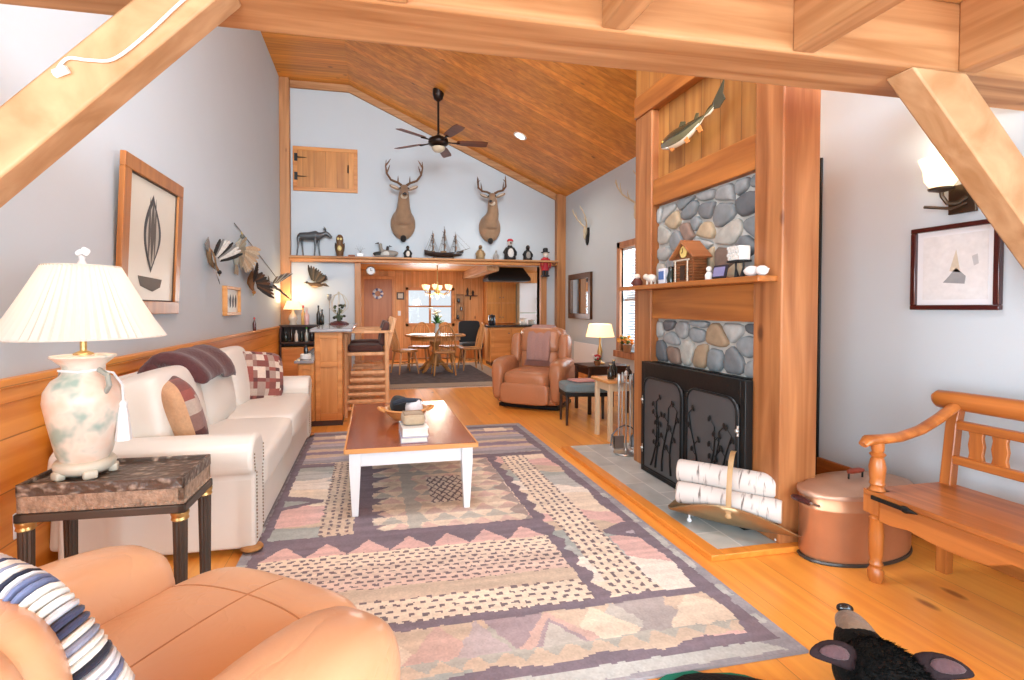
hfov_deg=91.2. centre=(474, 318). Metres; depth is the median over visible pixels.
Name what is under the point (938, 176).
wall sconce
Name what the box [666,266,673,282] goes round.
jar
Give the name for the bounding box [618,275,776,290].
mantel shelf
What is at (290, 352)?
bar shelf
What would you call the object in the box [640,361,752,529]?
fireplace screen
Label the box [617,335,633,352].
potted flowers
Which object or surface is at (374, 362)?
bar stool
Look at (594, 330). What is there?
table lamp
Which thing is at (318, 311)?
bottle
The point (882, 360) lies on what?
wall
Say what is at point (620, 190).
antler mount
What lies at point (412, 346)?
dining chair
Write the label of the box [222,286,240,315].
framed print
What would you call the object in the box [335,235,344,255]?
owl figurine
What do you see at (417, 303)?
window
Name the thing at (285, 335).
bottle
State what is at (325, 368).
kitchen island
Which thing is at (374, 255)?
driftwood base
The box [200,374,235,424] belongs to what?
cushion
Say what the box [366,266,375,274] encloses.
wall clock
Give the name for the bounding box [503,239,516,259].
figurine
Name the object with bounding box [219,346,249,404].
cushion
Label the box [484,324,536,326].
countertop
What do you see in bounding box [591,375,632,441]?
side table
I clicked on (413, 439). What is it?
book
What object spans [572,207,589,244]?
antler mount
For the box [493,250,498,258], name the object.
figurine
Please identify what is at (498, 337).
base cabinet
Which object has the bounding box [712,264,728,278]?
photo frame
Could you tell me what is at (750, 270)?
shell ornament
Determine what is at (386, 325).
cushion
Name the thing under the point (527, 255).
bird figurine
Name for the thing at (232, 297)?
print
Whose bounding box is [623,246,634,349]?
window blind
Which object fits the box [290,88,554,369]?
wall
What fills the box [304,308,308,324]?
bottle
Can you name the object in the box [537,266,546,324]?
trim
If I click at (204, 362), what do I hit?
throw blanket
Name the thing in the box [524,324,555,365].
fringed throw
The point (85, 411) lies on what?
table lamp
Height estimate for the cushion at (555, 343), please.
0.371 m
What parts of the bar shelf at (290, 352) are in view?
panel, cabinet door, panel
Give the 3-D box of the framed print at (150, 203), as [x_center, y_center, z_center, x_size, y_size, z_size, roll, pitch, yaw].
[-2.334,-0.550,3.628,0.085,1.040,0.990,0,1,-12]
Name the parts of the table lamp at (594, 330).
lamp shade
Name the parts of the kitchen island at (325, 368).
cabinet door, panel frame, raised panel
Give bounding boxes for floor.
[55,358,1023,679]
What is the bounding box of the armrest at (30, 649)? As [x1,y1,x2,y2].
[0,599,72,679]
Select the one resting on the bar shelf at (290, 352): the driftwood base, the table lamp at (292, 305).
the table lamp at (292, 305)
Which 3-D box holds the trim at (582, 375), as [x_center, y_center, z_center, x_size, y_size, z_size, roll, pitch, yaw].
[1.995,1.029,9.088,0.035,0.120,1.950,0,1,-12]
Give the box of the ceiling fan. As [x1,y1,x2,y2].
[394,88,487,157]
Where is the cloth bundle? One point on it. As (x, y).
(398, 403)
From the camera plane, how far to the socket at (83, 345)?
2.03 m
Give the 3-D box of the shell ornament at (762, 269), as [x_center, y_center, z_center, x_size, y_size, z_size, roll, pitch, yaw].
[1.534,-0.256,2.662,0.060,0.056,0.086,0,1,-12]
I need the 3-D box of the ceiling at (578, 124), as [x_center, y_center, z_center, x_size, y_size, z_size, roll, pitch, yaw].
[0.417,-3.258,3.362,5.700,2.067,12.950,0,1,-12]
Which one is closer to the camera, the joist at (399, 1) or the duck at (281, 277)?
the joist at (399, 1)
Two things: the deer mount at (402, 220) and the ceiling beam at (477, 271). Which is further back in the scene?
the ceiling beam at (477, 271)
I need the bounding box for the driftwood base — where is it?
[374,255,394,256]
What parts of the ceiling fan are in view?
blade, blade, down rod, motor, lamp shade, blade, blade, blade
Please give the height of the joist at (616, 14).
0.267 m
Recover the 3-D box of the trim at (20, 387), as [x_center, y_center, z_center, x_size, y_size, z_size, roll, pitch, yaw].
[-2.186,0.306,2.824,0.055,0.110,12.500,0,1,-12]
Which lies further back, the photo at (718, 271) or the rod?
the rod
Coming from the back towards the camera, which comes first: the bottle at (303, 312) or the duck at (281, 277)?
the bottle at (303, 312)
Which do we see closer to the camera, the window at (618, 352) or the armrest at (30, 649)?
the armrest at (30, 649)
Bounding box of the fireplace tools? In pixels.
[610,370,633,456]
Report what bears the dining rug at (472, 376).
on the floor
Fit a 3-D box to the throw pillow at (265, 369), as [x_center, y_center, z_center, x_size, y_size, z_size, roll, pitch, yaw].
[-1.963,0.521,4.488,0.260,0.464,0.490,1,2,42]
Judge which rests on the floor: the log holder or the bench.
the bench
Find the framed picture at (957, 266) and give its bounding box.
[910,219,1003,309]
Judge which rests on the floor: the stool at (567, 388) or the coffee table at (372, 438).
the stool at (567, 388)
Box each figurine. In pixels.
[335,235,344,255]
[373,245,391,254]
[375,242,397,255]
[403,246,411,257]
[475,245,485,258]
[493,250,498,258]
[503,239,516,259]
[522,245,532,259]
[631,274,642,285]
[643,274,656,284]
[705,266,711,279]
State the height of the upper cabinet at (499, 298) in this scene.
1.150 m
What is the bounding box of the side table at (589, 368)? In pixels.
[574,362,628,414]
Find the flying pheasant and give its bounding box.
[247,262,273,298]
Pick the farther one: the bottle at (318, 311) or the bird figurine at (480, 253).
the bird figurine at (480, 253)
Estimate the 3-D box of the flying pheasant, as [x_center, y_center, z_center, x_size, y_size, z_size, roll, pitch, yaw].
[-2.864,-0.503,6.561,0.271,0.479,0.578,0,1,-2]
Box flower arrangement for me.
[592,354,601,365]
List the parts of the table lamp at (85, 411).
lamp shade, handle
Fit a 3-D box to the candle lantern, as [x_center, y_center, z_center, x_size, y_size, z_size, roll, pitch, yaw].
[1.507,-0.323,2.857,0.082,0.182,0.107,0,1,-12]
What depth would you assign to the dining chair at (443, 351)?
9.31 m
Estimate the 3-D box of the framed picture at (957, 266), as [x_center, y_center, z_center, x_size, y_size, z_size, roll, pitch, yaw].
[2.507,-0.270,2.620,0.030,0.450,0.410,0,1,-12]
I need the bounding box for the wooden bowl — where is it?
[377,404,434,420]
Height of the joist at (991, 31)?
0.267 m
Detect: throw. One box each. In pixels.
[0,553,134,679]
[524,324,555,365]
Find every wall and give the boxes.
[0,4,280,378]
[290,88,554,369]
[361,270,536,359]
[565,90,1023,504]
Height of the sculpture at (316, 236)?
0.533 m
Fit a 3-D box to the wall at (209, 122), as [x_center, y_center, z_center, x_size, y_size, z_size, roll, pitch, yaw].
[-2.301,-1.580,2.837,0.150,5.600,12.950,0,1,-12]
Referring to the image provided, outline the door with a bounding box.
[361,276,394,359]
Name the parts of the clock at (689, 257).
porch rail, doorway, roof panel, roof panel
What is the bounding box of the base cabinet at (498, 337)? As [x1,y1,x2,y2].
[484,324,536,365]
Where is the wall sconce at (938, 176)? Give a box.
[918,154,977,214]
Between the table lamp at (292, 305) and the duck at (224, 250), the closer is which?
the duck at (224, 250)
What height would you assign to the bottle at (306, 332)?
0.250 m
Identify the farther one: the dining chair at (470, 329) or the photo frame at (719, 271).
the dining chair at (470, 329)
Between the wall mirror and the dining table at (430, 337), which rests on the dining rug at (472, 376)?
the dining table at (430, 337)
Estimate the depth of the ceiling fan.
7.92 m
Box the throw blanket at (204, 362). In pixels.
[137,344,235,383]
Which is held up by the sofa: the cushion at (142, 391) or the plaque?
the cushion at (142, 391)
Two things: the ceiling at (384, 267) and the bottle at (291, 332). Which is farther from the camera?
the ceiling at (384, 267)
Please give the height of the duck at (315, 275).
0.405 m
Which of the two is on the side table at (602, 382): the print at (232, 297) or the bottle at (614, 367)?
the bottle at (614, 367)
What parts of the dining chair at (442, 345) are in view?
seat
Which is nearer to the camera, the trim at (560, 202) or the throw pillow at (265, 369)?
the throw pillow at (265, 369)
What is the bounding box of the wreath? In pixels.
[372,288,382,298]
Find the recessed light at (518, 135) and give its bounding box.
[514,132,526,139]
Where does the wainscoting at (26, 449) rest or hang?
attached to the wall at (209, 122)
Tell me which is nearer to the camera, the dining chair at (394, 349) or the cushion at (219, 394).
the cushion at (219, 394)
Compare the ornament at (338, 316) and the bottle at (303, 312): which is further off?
the bottle at (303, 312)
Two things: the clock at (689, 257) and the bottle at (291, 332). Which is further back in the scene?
the bottle at (291, 332)
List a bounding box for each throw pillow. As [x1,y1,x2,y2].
[161,376,208,435]
[243,351,283,398]
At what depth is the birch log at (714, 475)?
2.80 m
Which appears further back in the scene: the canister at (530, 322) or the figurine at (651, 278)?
the canister at (530, 322)
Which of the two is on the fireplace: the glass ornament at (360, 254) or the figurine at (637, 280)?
the figurine at (637, 280)
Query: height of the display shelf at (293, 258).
0.090 m
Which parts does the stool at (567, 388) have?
leg, leg, seat rail, leg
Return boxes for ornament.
[329,292,348,324]
[355,247,364,256]
[743,266,756,275]
[755,265,769,274]
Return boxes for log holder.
[668,450,800,540]
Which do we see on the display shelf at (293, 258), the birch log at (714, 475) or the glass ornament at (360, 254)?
the glass ornament at (360, 254)
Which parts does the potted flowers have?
pot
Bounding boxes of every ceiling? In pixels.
[261,31,635,195]
[361,264,536,272]
[939,0,963,3]
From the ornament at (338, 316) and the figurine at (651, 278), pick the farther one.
the ornament at (338, 316)
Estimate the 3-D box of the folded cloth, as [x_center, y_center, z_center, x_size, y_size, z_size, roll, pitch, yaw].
[1.225,0.692,5.618,0.340,0.031,0.220,-1,1,-23]
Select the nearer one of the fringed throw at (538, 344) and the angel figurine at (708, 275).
the angel figurine at (708, 275)
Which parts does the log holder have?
strap handle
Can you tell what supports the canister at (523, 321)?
on the base cabinet at (498, 337)
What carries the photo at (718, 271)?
attached to the photo frame at (719, 271)
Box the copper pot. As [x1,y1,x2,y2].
[791,467,913,567]
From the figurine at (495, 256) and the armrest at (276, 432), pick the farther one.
the figurine at (495, 256)
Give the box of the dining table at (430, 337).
[405,333,465,372]
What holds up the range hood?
attached to the ceiling at (384, 267)
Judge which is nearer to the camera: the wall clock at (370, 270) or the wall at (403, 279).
the wall clock at (370, 270)
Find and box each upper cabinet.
[455,294,464,319]
[483,282,515,322]
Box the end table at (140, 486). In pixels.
[13,454,212,584]
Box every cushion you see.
[122,365,206,437]
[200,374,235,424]
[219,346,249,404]
[227,393,309,436]
[347,343,382,351]
[350,339,378,343]
[379,321,389,345]
[521,328,560,351]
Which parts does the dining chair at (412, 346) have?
seat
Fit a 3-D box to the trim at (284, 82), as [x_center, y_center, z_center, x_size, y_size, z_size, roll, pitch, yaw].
[-3.406,-1.599,8.992,0.170,5.380,0.150,0,1,-12]
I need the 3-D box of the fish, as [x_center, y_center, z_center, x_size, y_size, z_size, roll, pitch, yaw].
[1.444,-1.305,3.336,0.133,0.294,0.689,0,1,-12]
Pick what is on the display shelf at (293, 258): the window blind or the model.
the model
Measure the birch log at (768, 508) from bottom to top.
0.125 m
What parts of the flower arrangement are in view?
pot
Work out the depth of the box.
3.20 m
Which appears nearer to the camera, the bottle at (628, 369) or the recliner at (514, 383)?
the bottle at (628, 369)
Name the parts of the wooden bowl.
handle, handle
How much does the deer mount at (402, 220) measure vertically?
1.419 m
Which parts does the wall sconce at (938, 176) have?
lamp shade, arm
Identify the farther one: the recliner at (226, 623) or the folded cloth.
the folded cloth
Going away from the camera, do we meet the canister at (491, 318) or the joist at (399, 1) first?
the joist at (399, 1)
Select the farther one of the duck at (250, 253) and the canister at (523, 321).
the canister at (523, 321)
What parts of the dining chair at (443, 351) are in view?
leg, leg, seat, leg, leg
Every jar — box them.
[300,345,311,359]
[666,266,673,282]
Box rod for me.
[234,223,275,276]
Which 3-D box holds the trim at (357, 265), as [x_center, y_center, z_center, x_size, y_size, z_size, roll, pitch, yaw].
[-2.193,0.023,9.383,0.110,2.120,0.260,0,1,-12]
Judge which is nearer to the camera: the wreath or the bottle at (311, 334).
the bottle at (311, 334)
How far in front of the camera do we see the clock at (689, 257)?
3.23 m
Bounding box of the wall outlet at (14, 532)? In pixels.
[13,513,16,539]
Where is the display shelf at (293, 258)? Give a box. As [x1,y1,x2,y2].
[289,255,558,265]
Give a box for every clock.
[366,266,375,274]
[669,240,712,281]
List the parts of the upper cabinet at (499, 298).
door, door, door, door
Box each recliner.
[0,545,400,679]
[492,327,574,410]
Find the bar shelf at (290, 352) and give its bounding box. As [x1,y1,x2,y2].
[279,324,319,375]
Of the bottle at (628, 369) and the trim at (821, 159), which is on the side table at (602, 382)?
the bottle at (628, 369)
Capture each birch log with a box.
[675,481,781,523]
[676,459,775,497]
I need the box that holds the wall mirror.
[568,272,592,318]
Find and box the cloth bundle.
[390,395,422,410]
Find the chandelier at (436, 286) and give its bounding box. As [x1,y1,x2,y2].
[422,265,451,298]
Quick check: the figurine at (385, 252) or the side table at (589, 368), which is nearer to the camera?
the side table at (589, 368)
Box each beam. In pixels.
[0,0,1023,110]
[463,266,498,278]
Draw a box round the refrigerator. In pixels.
[513,283,536,323]
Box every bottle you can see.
[253,317,255,330]
[284,330,287,341]
[290,327,292,341]
[294,329,297,341]
[300,330,303,340]
[301,305,304,324]
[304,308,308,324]
[305,327,307,341]
[310,332,313,340]
[316,305,319,324]
[320,309,323,324]
[607,364,613,379]
[612,359,616,377]
[625,365,631,379]
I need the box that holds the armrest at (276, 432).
[207,417,291,484]
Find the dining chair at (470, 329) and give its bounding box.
[458,321,482,363]
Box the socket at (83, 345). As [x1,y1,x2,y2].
[73,341,93,354]
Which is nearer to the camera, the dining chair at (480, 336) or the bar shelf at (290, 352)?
the bar shelf at (290, 352)
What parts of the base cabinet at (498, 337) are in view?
door, door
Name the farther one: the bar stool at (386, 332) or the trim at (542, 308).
the trim at (542, 308)
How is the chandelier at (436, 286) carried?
hanging from the ceiling at (384, 267)
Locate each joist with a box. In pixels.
[383,0,407,2]
[602,0,652,29]
[793,0,904,52]
[959,0,1023,72]
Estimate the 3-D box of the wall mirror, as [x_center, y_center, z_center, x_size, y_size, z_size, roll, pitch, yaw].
[1.942,-0.415,9.276,0.050,0.840,1.000,0,1,-12]
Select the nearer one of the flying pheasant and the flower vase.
the flying pheasant
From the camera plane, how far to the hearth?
3.04 m
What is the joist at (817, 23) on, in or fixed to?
attached to the beam at (735, 40)
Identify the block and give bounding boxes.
[658,268,667,283]
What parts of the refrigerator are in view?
door, door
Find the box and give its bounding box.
[401,410,424,424]
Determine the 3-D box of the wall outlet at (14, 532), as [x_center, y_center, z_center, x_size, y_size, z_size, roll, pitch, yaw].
[-2.069,0.933,2.269,0.008,0.114,0.070,0,1,-12]
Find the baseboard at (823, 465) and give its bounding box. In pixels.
[816,457,1023,581]
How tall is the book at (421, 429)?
0.050 m
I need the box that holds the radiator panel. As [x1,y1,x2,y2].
[574,341,598,362]
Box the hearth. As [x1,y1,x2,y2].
[562,443,798,561]
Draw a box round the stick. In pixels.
[327,294,331,322]
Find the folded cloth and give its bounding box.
[567,378,594,381]
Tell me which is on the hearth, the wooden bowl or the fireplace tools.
the fireplace tools
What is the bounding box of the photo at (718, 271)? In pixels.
[713,266,724,276]
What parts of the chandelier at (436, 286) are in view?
stem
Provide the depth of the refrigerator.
12.36 m
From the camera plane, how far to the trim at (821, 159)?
3.41 m
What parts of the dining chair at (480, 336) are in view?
leg, leg, seat, leg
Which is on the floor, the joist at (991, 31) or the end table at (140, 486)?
the end table at (140, 486)
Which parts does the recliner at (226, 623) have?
backrest, armrest, seat, armrest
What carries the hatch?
attached to the wall at (447, 196)
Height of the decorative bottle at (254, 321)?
0.182 m
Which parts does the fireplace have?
post, board panel, rail, rail, rail, board panel, post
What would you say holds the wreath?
attached to the door
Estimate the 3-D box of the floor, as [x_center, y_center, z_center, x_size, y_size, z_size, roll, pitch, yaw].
[1.254,1.218,5.339,8.200,0.100,16.500,0,1,-12]
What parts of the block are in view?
blue panel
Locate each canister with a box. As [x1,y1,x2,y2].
[488,314,494,324]
[520,318,526,324]
[528,319,534,324]
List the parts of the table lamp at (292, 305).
lamp shade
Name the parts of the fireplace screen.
screen door, screen door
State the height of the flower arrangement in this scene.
0.141 m
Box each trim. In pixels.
[0,326,279,404]
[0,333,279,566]
[279,76,291,324]
[290,80,556,199]
[355,262,361,376]
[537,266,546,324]
[554,194,565,329]
[578,372,597,377]
[815,158,822,474]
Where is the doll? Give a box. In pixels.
[540,248,550,276]
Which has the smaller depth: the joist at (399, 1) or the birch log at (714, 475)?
the joist at (399, 1)
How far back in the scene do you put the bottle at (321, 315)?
8.77 m
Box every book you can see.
[399,421,428,436]
[399,430,427,443]
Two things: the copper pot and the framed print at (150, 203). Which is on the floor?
the copper pot
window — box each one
[406,287,454,325]
[613,238,634,359]
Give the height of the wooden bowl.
0.117 m
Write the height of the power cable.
0.303 m
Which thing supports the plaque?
attached to the wall at (403, 279)
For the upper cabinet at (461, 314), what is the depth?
12.65 m
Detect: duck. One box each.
[205,237,242,283]
[233,231,260,274]
[304,265,328,287]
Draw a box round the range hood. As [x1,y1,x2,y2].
[483,268,530,281]
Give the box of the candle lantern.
[727,245,751,276]
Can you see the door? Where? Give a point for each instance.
(373, 310)
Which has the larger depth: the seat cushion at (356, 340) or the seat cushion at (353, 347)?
the seat cushion at (356, 340)
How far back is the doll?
9.84 m
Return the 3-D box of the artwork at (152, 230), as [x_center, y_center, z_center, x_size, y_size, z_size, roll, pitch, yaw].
[-2.334,-0.542,3.613,0.003,0.695,0.400,3,1,-12]
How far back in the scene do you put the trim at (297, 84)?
9.43 m
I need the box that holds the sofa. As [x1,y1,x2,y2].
[47,346,313,559]
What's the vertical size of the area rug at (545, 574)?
0.011 m
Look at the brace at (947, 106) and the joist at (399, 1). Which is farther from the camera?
the brace at (947, 106)
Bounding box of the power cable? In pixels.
[51,0,185,77]
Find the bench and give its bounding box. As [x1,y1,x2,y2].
[859,390,1023,583]
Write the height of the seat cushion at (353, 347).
0.108 m
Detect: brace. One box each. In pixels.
[0,0,240,207]
[887,67,1023,269]
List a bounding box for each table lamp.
[0,247,166,481]
[284,301,301,324]
[586,324,613,363]
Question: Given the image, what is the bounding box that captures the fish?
[661,80,725,151]
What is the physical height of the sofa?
0.934 m
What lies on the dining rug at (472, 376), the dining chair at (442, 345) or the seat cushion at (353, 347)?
the dining chair at (442, 345)
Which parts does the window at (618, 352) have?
pane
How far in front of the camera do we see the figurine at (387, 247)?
9.21 m
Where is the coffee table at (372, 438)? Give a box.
[344,400,477,516]
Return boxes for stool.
[344,317,395,417]
[349,316,390,405]
[559,380,613,425]
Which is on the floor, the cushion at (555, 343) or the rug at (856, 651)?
the rug at (856, 651)
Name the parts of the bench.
post, armrest, seat, post, crest rail, rail, rail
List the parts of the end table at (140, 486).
leg, leg, frame, leg, leg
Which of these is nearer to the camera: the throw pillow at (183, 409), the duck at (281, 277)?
the throw pillow at (183, 409)
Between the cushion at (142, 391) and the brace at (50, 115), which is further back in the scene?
the cushion at (142, 391)
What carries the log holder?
on the hearth
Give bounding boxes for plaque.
[397,292,403,299]
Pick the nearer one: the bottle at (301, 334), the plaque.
the bottle at (301, 334)
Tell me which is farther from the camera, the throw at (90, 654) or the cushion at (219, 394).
the cushion at (219, 394)
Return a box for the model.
[424,229,468,257]
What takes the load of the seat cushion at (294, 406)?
on the sofa
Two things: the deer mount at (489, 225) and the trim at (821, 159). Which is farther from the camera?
the deer mount at (489, 225)
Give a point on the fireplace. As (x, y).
(751, 176)
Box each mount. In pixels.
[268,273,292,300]
[385,160,422,241]
[477,175,506,243]
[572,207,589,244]
[615,170,635,218]
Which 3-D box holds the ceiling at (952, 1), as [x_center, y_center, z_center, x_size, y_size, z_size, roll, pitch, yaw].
[0.817,-1.204,-0.521,4.600,0.050,4.800,0,1,-12]
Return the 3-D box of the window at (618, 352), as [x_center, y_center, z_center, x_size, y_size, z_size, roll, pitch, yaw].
[2.385,-0.283,7.302,0.180,1.780,1.190,0,1,-12]
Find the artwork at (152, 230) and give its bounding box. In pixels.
[138,196,161,291]
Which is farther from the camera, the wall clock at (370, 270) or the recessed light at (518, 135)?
the wall clock at (370, 270)
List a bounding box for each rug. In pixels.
[236,423,808,679]
[372,362,492,389]
[659,603,974,679]
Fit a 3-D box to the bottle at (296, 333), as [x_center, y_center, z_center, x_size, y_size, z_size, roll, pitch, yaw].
[-3.106,0.290,8.690,0.060,0.225,0.060,0,1,-12]
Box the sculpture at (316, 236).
[296,227,331,255]
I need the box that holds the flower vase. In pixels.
[428,307,443,333]
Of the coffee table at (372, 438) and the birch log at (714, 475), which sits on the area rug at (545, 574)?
the coffee table at (372, 438)
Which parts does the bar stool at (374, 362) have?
post, post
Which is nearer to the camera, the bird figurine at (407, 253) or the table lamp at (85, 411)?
the table lamp at (85, 411)
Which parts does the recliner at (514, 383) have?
armrest, seat, backrest, armrest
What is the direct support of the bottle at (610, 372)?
on the side table at (602, 382)
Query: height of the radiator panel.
0.500 m
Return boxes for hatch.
[293,146,357,192]
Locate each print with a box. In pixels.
[115,150,183,313]
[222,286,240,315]
[229,294,235,307]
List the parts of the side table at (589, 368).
leg, leg, leg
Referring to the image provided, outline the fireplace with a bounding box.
[618,70,820,543]
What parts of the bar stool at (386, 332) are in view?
post, post, seat, arm, arm, post, post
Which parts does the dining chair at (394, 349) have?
leg, leg, seat, leg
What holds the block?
on the fireplace
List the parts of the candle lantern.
leg, leg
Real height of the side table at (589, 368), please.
0.580 m
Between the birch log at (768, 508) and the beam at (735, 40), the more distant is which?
the birch log at (768, 508)
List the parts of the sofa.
frame, arm, nailhead trim, nailhead trim, arm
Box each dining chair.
[391,328,418,374]
[407,322,430,368]
[431,324,456,375]
[438,322,463,366]
[458,323,484,370]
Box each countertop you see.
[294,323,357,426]
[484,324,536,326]
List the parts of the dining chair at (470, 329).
backrest, seat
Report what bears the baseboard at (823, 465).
attached to the wall at (882, 360)
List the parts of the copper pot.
lid, lid handle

